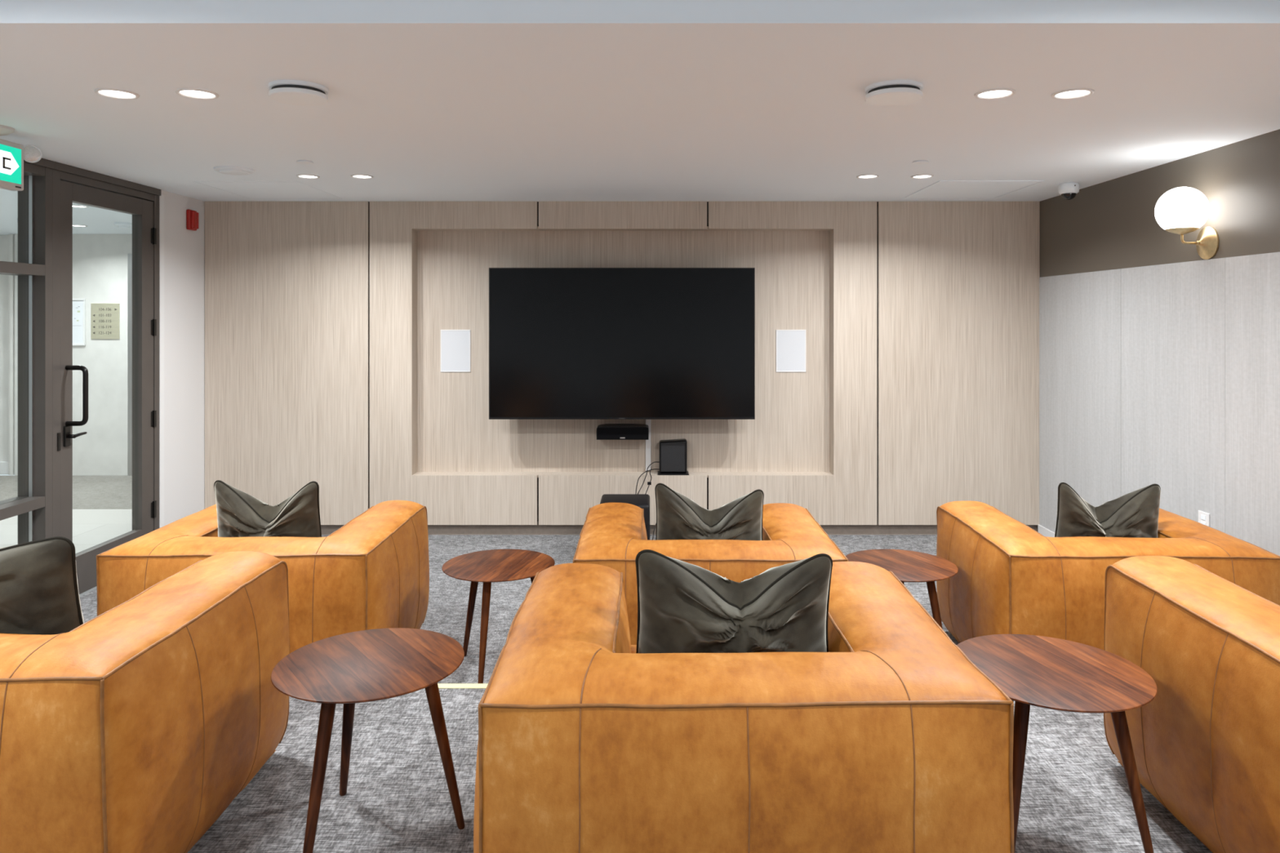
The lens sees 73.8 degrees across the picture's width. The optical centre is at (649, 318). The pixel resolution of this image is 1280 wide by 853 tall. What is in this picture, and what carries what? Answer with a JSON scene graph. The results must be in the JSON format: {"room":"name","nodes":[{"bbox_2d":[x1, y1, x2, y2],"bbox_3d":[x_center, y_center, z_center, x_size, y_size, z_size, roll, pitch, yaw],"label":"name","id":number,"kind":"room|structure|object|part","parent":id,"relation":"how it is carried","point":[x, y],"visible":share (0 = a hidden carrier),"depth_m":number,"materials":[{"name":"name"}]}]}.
{"room":"media lounge","nodes":[
{"label":"media lounge","id":0,"kind":"room"},
{"bbox_2d":[0,234,132,475],"bbox_3d":[-6.030,0.365,3.300,5.340,2.449,11.000,0,0,0],"label":"wall","id":1,"kind":"structure","parent":0,"point":[100,261],"depth_m":8.65,"materials":[{"name":"white paint"}]},
{"bbox_2d":[0,461,8,474],"bbox_3d":[-7.565,1.526,8.725,2.070,0.127,0.050,0,0,0],"label":"baseboard","id":2,"kind":"structure","parent":1,"relation":"attached to","point":[3,464],"depth_m":8.70,"materials":[{"name":"white paint"}]},
{"bbox_2d":[8,234,14,475],"bbox_3d":[-6.485,0.365,8.705,0.090,2.449,0.090,0,0,0],"label":"trim","id":3,"kind":"structure","parent":1,"relation":"attached to","point":[11,237],"depth_m":8.67,"materials":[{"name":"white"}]},
{"bbox_2d":[72,298,85,345],"bbox_3d":[-5.879,0.035,8.639,0.320,0.475,0.018,0,0,0],"label":"framed notice","id":4,"kind":"object","parent":1,"relation":"attached to","point":[78,304],"visible":0.35,"depth_m":8.64,"materials":[{"name":"white paper"}]},
{"bbox_2d":[90,303,119,338],"bbox_3d":[-5.519,0.025,8.642,0.285,0.361,0.012,0,0,0],"label":"sign","id":5,"kind":"object","parent":1,"relation":"attached to","point":[104,317],"visible":1,"depth_m":8.64,"materials":[{"name":"grey"}]},
{"bbox_2d":[127,253,132,475],"bbox_3d":[-4.670,0.465,8.714,1.240,2.250,0.152,0,0,0],"label":"door frame","id":6,"kind":"structure","parent":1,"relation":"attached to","point":[129,255],"depth_m":8.64,"materials":[{"name":"metal"}]},
{"bbox_2d":[0,475,132,595],"bbox_3d":[-6.005,1.640,3.225,5.190,0.100,10.850,0,0,0],"label":"floor","id":7,"kind":"structure","parent":0,"point":[91,527],"depth_m":7.10,"materials":[{"name":"tile"}]},
{"bbox_2d":[160,190,204,525],"bbox_3d":[-3.335,0.190,2.120,0.150,2.800,8.640,0,0,0],"label":"wall","id":8,"kind":"structure","parent":0,"point":[184,248],"depth_m":5.96,"materials":[{"name":"white paint"}]},
{"bbox_2d":[0,158,54,544],"bbox_3d":[-3.329,0.366,3.487,0.162,2.448,2.335,0,0,0],"label":"window","id":9,"kind":"structure","parent":8,"relation":"in","point":[33,505],"depth_m":4.60,"materials":[{"name":"brown metal"}]},
{"bbox_2d":[52,161,160,594],"bbox_3d":[-3.278,0.366,5.162,0.264,2.448,1.015,0,0,0],"label":"door","id":10,"kind":"structure","parent":8,"relation":"in","point":[70,184],"depth_m":5.10,"materials":[{"name":"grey metal"}]},
{"bbox_3d":[-3.257,0.678,4.702,0.006,0.100,0.020,0,0,0],"label":"strike plate","id":11,"kind":"part","parent":10,"relation":"part of","materials":[{"name":"black metal"}]},
{"bbox_3d":[-3.258,0.656,4.769,0.012,0.115,0.048,0,0,0],"label":"lock plate","id":12,"kind":"part","parent":10,"relation":"part of","materials":[{"name":"black metal"}]},
{"bbox_3d":[-3.205,0.431,4.775,0.118,0.340,0.027,0,0,0],"label":"pull handle","id":13,"kind":"part","parent":10,"relation":"part of","materials":[{"name":"black metal"}]},
{"bbox_3d":[-3.230,0.656,4.812,0.049,0.026,0.096,0,0,0],"label":"lever","id":14,"kind":"part","parent":10,"relation":"part of","materials":[{"name":"black metal"}]},
{"bbox_2d":[159,194,164,528],"bbox_3d":[-3.263,0.381,5.695,0.014,2.419,0.050,0,0,0],"label":"trim","id":15,"kind":"structure","parent":8,"relation":"attached to","point":[162,197],"depth_m":5.68,"materials":[{"name":"white paint"}]},
{"bbox_2d":[186,208,199,231],"bbox_3d":[-3.235,-0.698,6.040,0.049,0.142,0.096,0,0,0],"label":"fire alarm","id":16,"kind":"object","parent":8,"relation":"attached to","point":[192,216],"visible":1,"depth_m":6.00,"materials":[{"name":"red plastic"}]},
{"bbox_2d":[204,201,1039,534],"bbox_3d":[-0.229,0.365,6.340,6.363,2.449,0.200,0,0,0],"label":"wall","id":17,"kind":"structure","parent":0,"point":[917,393],"depth_m":6.24,"materials":[{"name":"beige wood"}]},
{"bbox_3d":[-2.660,0.325,6.250,1.194,2.368,0.020,0,0,0],"label":"wall panel","id":18,"kind":"part","parent":17,"relation":"part of","materials":[{"name":"brown wood"}]},
{"bbox_3d":[-1.439,0.325,6.250,1.225,2.368,0.020,0,0,0],"label":"wall panel","id":19,"kind":"part","parent":17,"relation":"part of","materials":[{"name":"brown wood"}]},
{"bbox_2d":[440,329,470,372],"bbox_3d":[-1.456,0.241,6.387,0.224,0.316,0.006,0,0,0],"label":"wall speaker","id":20,"kind":"object","parent":17,"relation":"attached to","point":[455,344],"visible":1,"depth_m":6.38,"materials":[{"name":"white paint"}]},
{"bbox_2d":[488,267,755,419],"bbox_3d":[-0.202,0.179,6.263,1.914,1.091,0.253,0,0,0],"label":"television","id":21,"kind":"object","parent":17,"relation":"attached to","point":[565,343],"visible":1,"depth_m":6.14,"materials":[{"name":"black plastic"}]},
{"bbox_2d":[596,423,648,439],"bbox_3d":[-0.200,0.833,6.301,0.382,0.100,0.177,0,0,0],"label":"speaker","id":22,"kind":"object","parent":17,"relation":"attached to","point":[607,431],"visible":1,"depth_m":6.22},
{"bbox_2d":[597,427,648,439],"bbox_3d":[-0.200,0.836,6.221,0.368,0.082,0.010,0,0,0],"label":"grille","id":23,"kind":"object","parent":22,"relation":"attached to","point":[602,433],"depth_m":6.22,"materials":[{"name":"black fabric"}]},
{"bbox_3d":[-0.199,-0.758,6.250,1.231,0.201,0.020,0,0,0],"label":"wall panel","id":24,"kind":"part","parent":17,"relation":"part of","materials":[{"name":"brown wood"}]},
{"bbox_3d":[-0.199,1.328,6.250,1.231,0.362,0.020,0,0,0],"label":"wall panel","id":25,"kind":"part","parent":17,"relation":"part of","materials":[{"name":"brown wood"}]},
{"bbox_2d":[645,419,650,471],"bbox_3d":[-0.013,0.873,6.380,0.040,0.528,0.020,0,0,0],"label":"cover","id":26,"kind":"object","parent":17,"relation":"attached to","point":[647,421],"visible":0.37,"depth_m":6.37,"materials":[{"name":"white paint"}]},
{"bbox_2d":[645,468,651,493],"bbox_3d":[-0.010,1.193,6.083,0.017,0.178,0.436,0,0,6],"label":"cable","id":27,"kind":"object","parent":17,"relation":"attached to","point":[651,468],"visible":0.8,"depth_m":6.16,"materials":[{"name":"black plastic"}]},
{"bbox_2d":[657,438,688,475],"bbox_3d":[0.171,1.021,6.315,0.229,0.250,0.140,0,0,0],"label":"speaker","id":28,"kind":"object","parent":17,"relation":"on","point":[673,452],"visible":0.98,"depth_m":6.27},
{"bbox_2d":[635,468,659,493],"bbox_3d":[-0.054,1.192,6.106,0.095,0.182,0.476,0,0,21],"label":"cable","id":29,"kind":"object","parent":28,"relation":"attached to","point":[653,468],"visible":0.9,"depth_m":6.19,"materials":[{"name":"black plastic"}]},
{"bbox_2d":[637,461,659,493],"bbox_3d":[-0.038,1.163,6.096,0.068,0.220,0.484,0,0,20],"label":"cable","id":30,"kind":"object","parent":28,"relation":"attached to","point":[655,461],"visible":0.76,"depth_m":6.22,"materials":[{"name":"black plastic"}]},
{"bbox_3d":[0.171,1.142,6.315,0.229,0.008,0.140,0,0,0],"label":"foot plate","id":31,"kind":"part","parent":28,"relation":"part of","materials":[{"name":"black plastic"}]},
{"bbox_2d":[776,329,805,372],"bbox_3d":[1.056,0.241,6.387,0.224,0.316,0.006,0,0,0],"label":"wall speaker","id":32,"kind":"object","parent":17,"relation":"attached to","point":[790,344],"visible":1,"depth_m":6.38,"materials":[{"name":"white paint"}]},
{"bbox_3d":[1.045,0.325,6.250,1.231,2.368,0.020,0,0,0],"label":"wall panel","id":33,"kind":"part","parent":17,"relation":"part of","materials":[{"name":"brown wood"}]},
{"bbox_3d":[2.261,0.325,6.250,1.178,2.368,0.020,0,0,0],"label":"wall panel","id":34,"kind":"part","parent":17,"relation":"part of","materials":[{"name":"brown wood"}]},
{"bbox_2d":[0,0,1279,235],"bbox_3d":[-2.824,-1.106,3.375,11.553,0.506,11.150,0,0,0],"label":"ceiling","id":35,"kind":"structure","parent":0,"point":[432,100],"depth_m":3.29,"materials":[{"name":"white paint"}]},
{"bbox_2d":[0,124,41,191],"bbox_3d":[-2.950,-0.727,3.855,0.170,0.263,0.470,0,0,0],"label":"exit sign","id":36,"kind":"object","parent":35,"relation":"hanging from","point":[12,155],"visible":1,"depth_m":3.91,"materials":[{"name":"green plastic"}]},
{"bbox_3d":[-2.918,-0.707,3.850,0.002,0.103,0.190,0,0,0],"label":"arrow panel","id":37,"kind":"part","parent":36,"relation":"part of","materials":[{"name":"white"}]},
{"bbox_2d":[72,224,88,226],"bbox_3d":[-5.270,-0.857,7.870,0.144,0.007,0.144,0,0,0],"label":"recessed light","id":38,"kind":"object","parent":35,"relation":"in","point":[74,225],"visible":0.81,"depth_m":7.85,"materials":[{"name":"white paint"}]},
{"bbox_2d":[72,204,88,208],"bbox_3d":[-4.360,-0.857,6.500,0.144,0.007,0.144,0,0,0],"label":"recessed light","id":39,"kind":"object","parent":35,"relation":"in","point":[73,206],"visible":0.71,"depth_m":6.49,"materials":[{"name":"white paint"}]},
{"bbox_2d":[93,88,139,99],"bbox_3d":[-2.030,-0.857,3.250,0.148,0.007,0.148,0,0,0],"label":"recessed light","id":40,"kind":"object","parent":35,"relation":"in","point":[119,93],"visible":1,"depth_m":3.24,"materials":[{"name":"white paint"}]},
{"bbox_2d":[114,222,132,228],"bbox_3d":[-4.725,-0.836,7.660,0.150,0.047,0.150,0,0,0],"label":"smoke detector","id":41,"kind":"object","parent":35,"relation":"attached to","point":[120,224],"visible":0.96,"depth_m":7.61,"materials":[{"name":"white plastic"}]},
{"bbox_2d":[175,88,218,99],"bbox_3d":[-1.724,-0.857,3.250,0.148,0.007,0.148,0,0,0],"label":"recessed light","id":42,"kind":"object","parent":35,"relation":"in","point":[198,93],"visible":1,"depth_m":3.24,"materials":[{"name":"white paint"}]},
{"bbox_2d":[213,165,254,175],"bbox_3d":[-2.387,-0.846,4.900,0.216,0.026,0.216,0,0,0],"label":"ceiling detector","id":43,"kind":"object","parent":35,"relation":"attached to","point":[228,170],"visible":1,"depth_m":4.85,"materials":[{"name":"white plastic"}]},
{"bbox_3d":[-2.530,-0.863,5.715,0.660,0.012,0.770,0,0,0],"label":"access panel","id":44,"kind":"part","parent":35,"relation":"part of","materials":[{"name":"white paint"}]},
{"bbox_2d":[268,80,328,106],"bbox_3d":[-1.305,-0.836,3.170,0.206,0.046,0.206,0,0,0],"label":"valve","id":45,"kind":"object","parent":35,"relation":"attached to","point":[294,92],"visible":1,"depth_m":3.11,"materials":[{"name":"white plastic"}]},
{"bbox_2d":[296,160,313,164],"bbox_3d":[-1.885,-0.854,4.660,0.088,0.010,0.088,0,0,0],"label":"cap","id":46,"kind":"object","parent":35,"relation":"attached to","point":[300,162],"visible":1,"depth_m":4.65,"materials":[{"name":"white plastic"}]},
{"bbox_2d":[296,174,319,178],"bbox_3d":[-2.060,-0.857,5.140,0.132,0.007,0.132,0,0,0],"label":"recessed light","id":47,"kind":"object","parent":35,"relation":"in","point":[308,176],"visible":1,"depth_m":5.14,"materials":[{"name":"white paint"}]},
{"bbox_2d":[350,174,373,178],"bbox_3d":[-1.735,-0.857,5.140,0.132,0.007,0.132,0,0,0],"label":"recessed light","id":48,"kind":"object","parent":35,"relation":"in","point":[361,176],"visible":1,"depth_m":5.14,"materials":[{"name":"white paint"}]},
{"bbox_2d":[856,174,879,178],"bbox_3d":[1.312,-0.857,5.140,0.132,0.007,0.132,0,0,0],"label":"recessed light","id":49,"kind":"object","parent":35,"relation":"in","point":[864,176],"visible":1,"depth_m":5.14,"materials":[{"name":"white paint"}]},
{"bbox_2d":[865,80,922,106],"bbox_3d":[0.906,-0.836,3.170,0.206,0.046,0.206,0,0,0],"label":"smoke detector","id":50,"kind":"object","parent":35,"relation":"attached to","point":[892,92],"visible":1,"depth_m":3.11,"materials":[{"name":"white plastic"}]},
{"bbox_2d":[911,160,928,164],"bbox_3d":[1.478,-0.854,4.660,0.088,0.010,0.088,0,0,0],"label":"cap","id":51,"kind":"object","parent":35,"relation":"attached to","point":[918,162],"visible":1,"depth_m":4.64,"materials":[{"name":"white plastic"}]},
{"bbox_2d":[911,174,933,178],"bbox_3d":[1.640,-0.857,5.140,0.132,0.007,0.132,0,0,0],"label":"recessed light","id":52,"kind":"object","parent":35,"relation":"in","point":[917,176],"visible":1,"depth_m":5.14,"materials":[{"name":"white paint"}]},
{"bbox_3d":[2.125,-0.861,5.690,0.650,0.016,0.780,0,0,0],"label":"access panel","id":53,"kind":"part","parent":35,"relation":"part of","materials":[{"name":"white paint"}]},
{"bbox_2d":[973,88,1016,99],"bbox_3d":[1.314,-0.857,3.250,0.148,0.007,0.148,0,0,0],"label":"recessed light","id":54,"kind":"object","parent":35,"relation":"in","point":[994,92],"visible":1,"depth_m":3.24,"materials":[{"name":"white paint"}]},
{"bbox_2d":[1057,182,1079,199],"bbox_3d":[2.660,-0.807,5.420,0.124,0.104,0.124,0,0,0],"label":"security camera","id":55,"kind":"object","parent":35,"relation":"attached to","point":[1068,190],"visible":1,"depth_m":5.38,"materials":[{"name":"white plastic"}]},
{"bbox_2d":[1051,88,1094,99],"bbox_3d":[1.610,-0.857,3.250,0.148,0.007,0.148,0,0,0],"label":"recessed light","id":56,"kind":"object","parent":35,"relation":"in","point":[1071,93],"visible":1,"depth_m":3.24,"materials":[{"name":"white paint"}]},
{"bbox_2d":[80,534,1213,852],"bbox_3d":[-0.203,1.554,2.100,6.113,0.273,8.600,0,0,0],"label":"floor","id":57,"kind":"structure","parent":0,"point":[1076,797],"depth_m":2.67,"materials":[{"name":"carpet"}]},
{"bbox_2d":[0,551,289,852],"bbox_3d":[-1.720,1.082,2.312,1.159,0.675,1.007,0,0,0],"label":"armchair","id":58,"kind":"object","parent":57,"relation":"on","point":[134,727],"visible":0.91,"depth_m":2.01,"materials":[{"name":"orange leather"}]},
{"bbox_3d":[-1.722,1.069,1.973,0.559,0.642,0.325,0,0,0],"label":"backrest","id":59,"kind":"part","parent":58,"relation":"part of","materials":[{"name":"orange leather"}]},
{"bbox_2d":[0,536,83,632],"bbox_3d":[-1.759,0.783,2.218,0.522,0.439,0.275,0,0,9],"label":"throw pillow","id":60,"kind":"object","parent":58,"relation":"on","point":[39,586],"visible":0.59,"depth_m":2.18,"materials":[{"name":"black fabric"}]},
{"bbox_2d":[94,500,429,653],"bbox_3d":[-1.678,1.253,3.883,1.162,0.674,1.005,0,0,0],"label":"armchair","id":61,"kind":"object","parent":57,"relation":"on","point":[372,572],"visible":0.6,"depth_m":3.46,"materials":[{"name":"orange leather"}]},
{"bbox_3d":[-2.093,1.240,3.884,0.332,0.645,0.997,0,0,0],"label":"armrest","id":62,"kind":"part","parent":61,"relation":"part of","materials":[{"name":"orange leather"}]},
{"bbox_3d":[-1.678,1.239,3.543,0.567,0.643,0.322,0,0,0],"label":"backrest","id":63,"kind":"part","parent":61,"relation":"part of","materials":[{"name":"orange leather"}]},
{"bbox_2d":[213,480,321,537],"bbox_3d":[-1.714,0.943,3.819,0.463,0.449,0.278,0,0,20],"label":"throw pillow","id":64,"kind":"object","parent":61,"relation":"on","point":[239,513],"visible":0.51,"depth_m":3.76,"materials":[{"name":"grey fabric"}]},
{"bbox_3d":[-1.262,1.240,3.884,0.328,0.645,1.000,0,0,0],"label":"armrest","id":65,"kind":"part","parent":61,"relation":"part of","materials":[{"name":"orange leather"}]},
{"bbox_2d":[271,627,464,852],"bbox_3d":[-0.769,1.181,2.350,0.504,0.478,0.504,0,0,0],"label":"side table","id":66,"kind":"object","parent":57,"relation":"on","point":[349,668],"visible":1,"depth_m":2.32,"materials":[{"name":"brown wood"}]},
{"bbox_3d":[-0.845,1.190,2.173,0.037,0.460,0.123,0,0,24],"label":"leg","id":67,"kind":"part","parent":66,"relation":"part of","materials":[{"name":"brown wood"}]},
{"bbox_3d":[-0.886,1.190,2.503,0.037,0.460,0.123,0,0,-38],"label":"leg","id":68,"kind":"part","parent":66,"relation":"part of","materials":[{"name":"brown wood"}]},
{"bbox_3d":[-0.578,1.190,2.374,0.122,0.460,0.037,0,0,-8],"label":"leg","id":69,"kind":"part","parent":66,"relation":"part of","materials":[{"name":"brown wood"}]},
{"bbox_2d":[441,549,555,683],"bbox_3d":[-0.685,1.351,3.870,0.504,0.478,0.504,0,0,0],"label":"side table","id":70,"kind":"object","parent":57,"relation":"on","point":[486,566],"visible":0.74,"depth_m":3.83,"materials":[{"name":"brown wood"}]},
{"bbox_3d":[-0.834,1.360,3.992,0.123,0.460,0.037,0,0,40],"label":"leg","id":71,"kind":"part","parent":70,"relation":"part of","materials":[{"name":"brown wood"}]},
{"bbox_3d":[-0.715,1.360,3.679,0.036,0.460,0.122,0,0,9],"label":"leg","id":72,"kind":"part","parent":70,"relation":"part of","materials":[{"name":"brown wood"}]},
{"bbox_2d":[600,493,649,540],"bbox_3d":[-0.165,1.395,5.680,0.330,0.389,0.360,0,0,0],"label":"subwoofer","id":73,"kind":"object","parent":57,"relation":"on","point":[640,500],"visible":0.25,"depth_m":5.63,"materials":[{"name":"black plastic"}]},
{"bbox_2d":[573,502,848,644],"bbox_3d":[0.238,1.253,3.821,1.157,0.674,1.005,0,0,0],"label":"armchair","id":74,"kind":"object","parent":57,"relation":"on","point":[613,535],"visible":0.37,"depth_m":3.46,"materials":[{"name":"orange leather"}]},
{"bbox_3d":[-0.174,1.241,3.824,0.332,0.646,0.999,0,0,0],"label":"armrest","id":75,"kind":"part","parent":74,"relation":"part of","materials":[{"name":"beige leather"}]},
{"bbox_2d":[655,483,764,540],"bbox_3d":[0.256,0.944,3.758,0.474,0.447,0.278,0,0,19],"label":"throw pillow","id":76,"kind":"object","parent":74,"relation":"on","point":[678,517],"visible":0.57,"depth_m":3.71,"materials":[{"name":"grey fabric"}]},
{"bbox_3d":[0.238,1.240,3.483,0.567,0.644,0.326,0,0,0],"label":"backrest","id":77,"kind":"part","parent":74,"relation":"part of","materials":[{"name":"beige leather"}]},
{"bbox_3d":[0.652,1.238,3.822,0.328,0.646,1.000,0,0,0],"label":"armrest","id":78,"kind":"part","parent":74,"relation":"part of","materials":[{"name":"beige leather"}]},
{"bbox_2d":[471,561,1014,852],"bbox_3d":[0.193,1.083,2.192,1.155,0.674,1.006,0,0,0],"label":"armchair","id":79,"kind":"object","parent":57,"relation":"on","point":[892,738],"visible":0.92,"depth_m":1.72,"materials":[{"name":"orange leather"}]},
{"bbox_3d":[-0.220,1.069,2.191,0.327,0.647,0.998,0,0,0],"label":"armrest","id":80,"kind":"part","parent":79,"relation":"part of","materials":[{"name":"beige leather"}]},
{"bbox_2d":[630,644,635,651],"bbox_3d":[0.194,1.078,2.348,0.534,0.169,0.680,0,0,0],"label":"seat cushion","id":81,"kind":"object","parent":79,"relation":"on","point":[633,647],"depth_m":2.64,"materials":[{"name":"orange leather"}]},
{"bbox_2d":[635,549,833,652],"bbox_3d":[0.210,0.791,2.171,0.493,0.422,0.276,0,0,20],"label":"throw pillow","id":82,"kind":"object","parent":79,"relation":"on","point":[683,606],"visible":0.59,"depth_m":2.10,"materials":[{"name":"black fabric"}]},
{"bbox_3d":[0.193,1.070,1.852,0.566,0.644,0.324,0,0,0],"label":"backrest","id":83,"kind":"part","parent":79,"relation":"part of","materials":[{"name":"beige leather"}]},
{"bbox_3d":[0.608,1.071,2.193,0.324,0.649,1.002,0,0,0],"label":"armrest","id":84,"kind":"part","parent":79,"relation":"part of","materials":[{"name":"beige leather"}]},
{"bbox_2d":[845,549,958,626],"bbox_3d":[1.130,1.351,3.870,0.504,0.478,0.504,0,0,0],"label":"side table","id":85,"kind":"object","parent":57,"relation":"on","point":[907,566],"visible":0.44,"depth_m":3.83,"materials":[{"name":"brown wood"}]},
{"bbox_3d":[1.260,1.360,3.727,0.037,0.460,0.123,0,0,-43],"label":"leg","id":86,"kind":"part","parent":85,"relation":"part of","materials":[{"name":"brown wood"}]},
{"bbox_2d":[958,634,1157,852],"bbox_3d":[1.075,1.181,2.300,0.504,0.478,0.504,0,0,0],"label":"side table","id":87,"kind":"object","parent":57,"relation":"on","point":[1049,673],"visible":0.75,"depth_m":2.23,"materials":[{"name":"brown wood"}]},
{"bbox_3d":[0.932,1.190,2.170,0.123,0.460,0.037,0,0,-43],"label":"leg","id":88,"kind":"part","parent":87,"relation":"part of","materials":[{"name":"brown wood"}]},
{"bbox_3d":[1.258,1.190,2.240,0.123,0.460,0.037,0,0,19],"label":"leg","id":89,"kind":"part","parent":87,"relation":"part of","materials":[{"name":"brown wood"}]},
{"bbox_2d":[936,500,1279,650],"bbox_3d":[1.997,1.251,3.873,1.155,0.677,1.000,0,0,1],"label":"armchair","id":90,"kind":"object","parent":57,"relation":"on","point":[1011,578],"visible":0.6,"depth_m":3.45,"materials":[{"name":"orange leather"}]},
{"bbox_3d":[1.584,1.238,3.885,0.328,0.651,0.998,0,0,2],"label":"armrest","id":91,"kind":"part","parent":90,"relation":"part of","materials":[{"name":"orange leather"}]},
{"bbox_2d":[1054,482,1160,537],"bbox_3d":[2.047,0.946,3.828,0.474,0.442,0.243,0,0,-16],"label":"throw pillow","id":92,"kind":"object","parent":90,"relation":"on","point":[1135,513],"visible":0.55,"depth_m":3.77,"materials":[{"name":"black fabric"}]},
{"bbox_3d":[1.988,1.239,3.535,0.561,0.642,0.324,0,0,2],"label":"backrest","id":93,"kind":"part","parent":90,"relation":"part of","materials":[{"name":"orange leather"}]},
{"bbox_3d":[2.410,1.239,3.864,0.329,0.649,0.997,0,0,2],"label":"armrest","id":94,"kind":"part","parent":90,"relation":"part of","materials":[{"name":"orange leather"}]},
{"bbox_2d":[1103,556,1279,852],"bbox_3d":[1.982,1.082,2.243,1.167,0.676,1.007,0,0,1],"label":"armchair","id":95,"kind":"object","parent":57,"relation":"on","point":[1206,747],"visible":0.92,"depth_m":2.21,"materials":[{"name":"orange leather"}]},
{"bbox_2d":[1037,128,1279,555],"bbox_3d":[2.900,0.116,2.120,0.106,2.949,8.640,0,0,0],"label":"wall","id":96,"kind":"structure","parent":0,"point":[1159,361],"depth_m":4.67,"materials":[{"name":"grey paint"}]},
{"bbox_2d":[1038,524,1054,536],"bbox_3d":[2.842,1.548,4.775,0.010,0.085,2.930,0,0,0],"label":"baseboard","id":97,"kind":"structure","parent":96,"relation":"attached to","point":[1042,530],"depth_m":6.12,"materials":[{"name":"white paint"}]},
{"bbox_2d":[1154,186,1218,259],"bbox_3d":[2.725,-0.487,4.360,0.254,0.370,0.240,0,0,0],"label":"wall sconce","id":98,"kind":"object","parent":96,"relation":"attached to","point":[1181,211],"visible":1,"depth_m":4.29,"materials":[{"name":"white glass"}]},
{"bbox_3d":[2.718,-0.566,4.360,0.240,0.213,0.240,0,0,0],"label":"globe","id":99,"kind":"part","parent":98,"relation":"part of","materials":[{"name":"white glass"}]},
{"bbox_3d":[2.763,-0.411,4.360,0.101,0.062,0.012,0,0,0],"label":"arm","id":100,"kind":"part","parent":98,"relation":"part of","materials":[{"name":"gold metal"}]},
{"bbox_2d":[1198,510,1209,526],"bbox_3d":[2.843,1.036,4.381,0.008,0.088,0.084,0,0,0],"label":"wall outlet","id":101,"kind":"object","parent":96,"relation":"attached to","point":[1203,517],"visible":0.69,"depth_m":4.37,"materials":[{"name":"white paint"}]},
{"bbox_2d":[1200,514,1205,524],"bbox_3d":[2.841,1.037,4.381,0.003,0.057,0.034,0,0,0],"label":"socket","id":102,"kind":"object","parent":101,"relation":"attached to","point":[1202,516],"depth_m":4.38,"materials":[{"name":"white plastic"}]}
]}

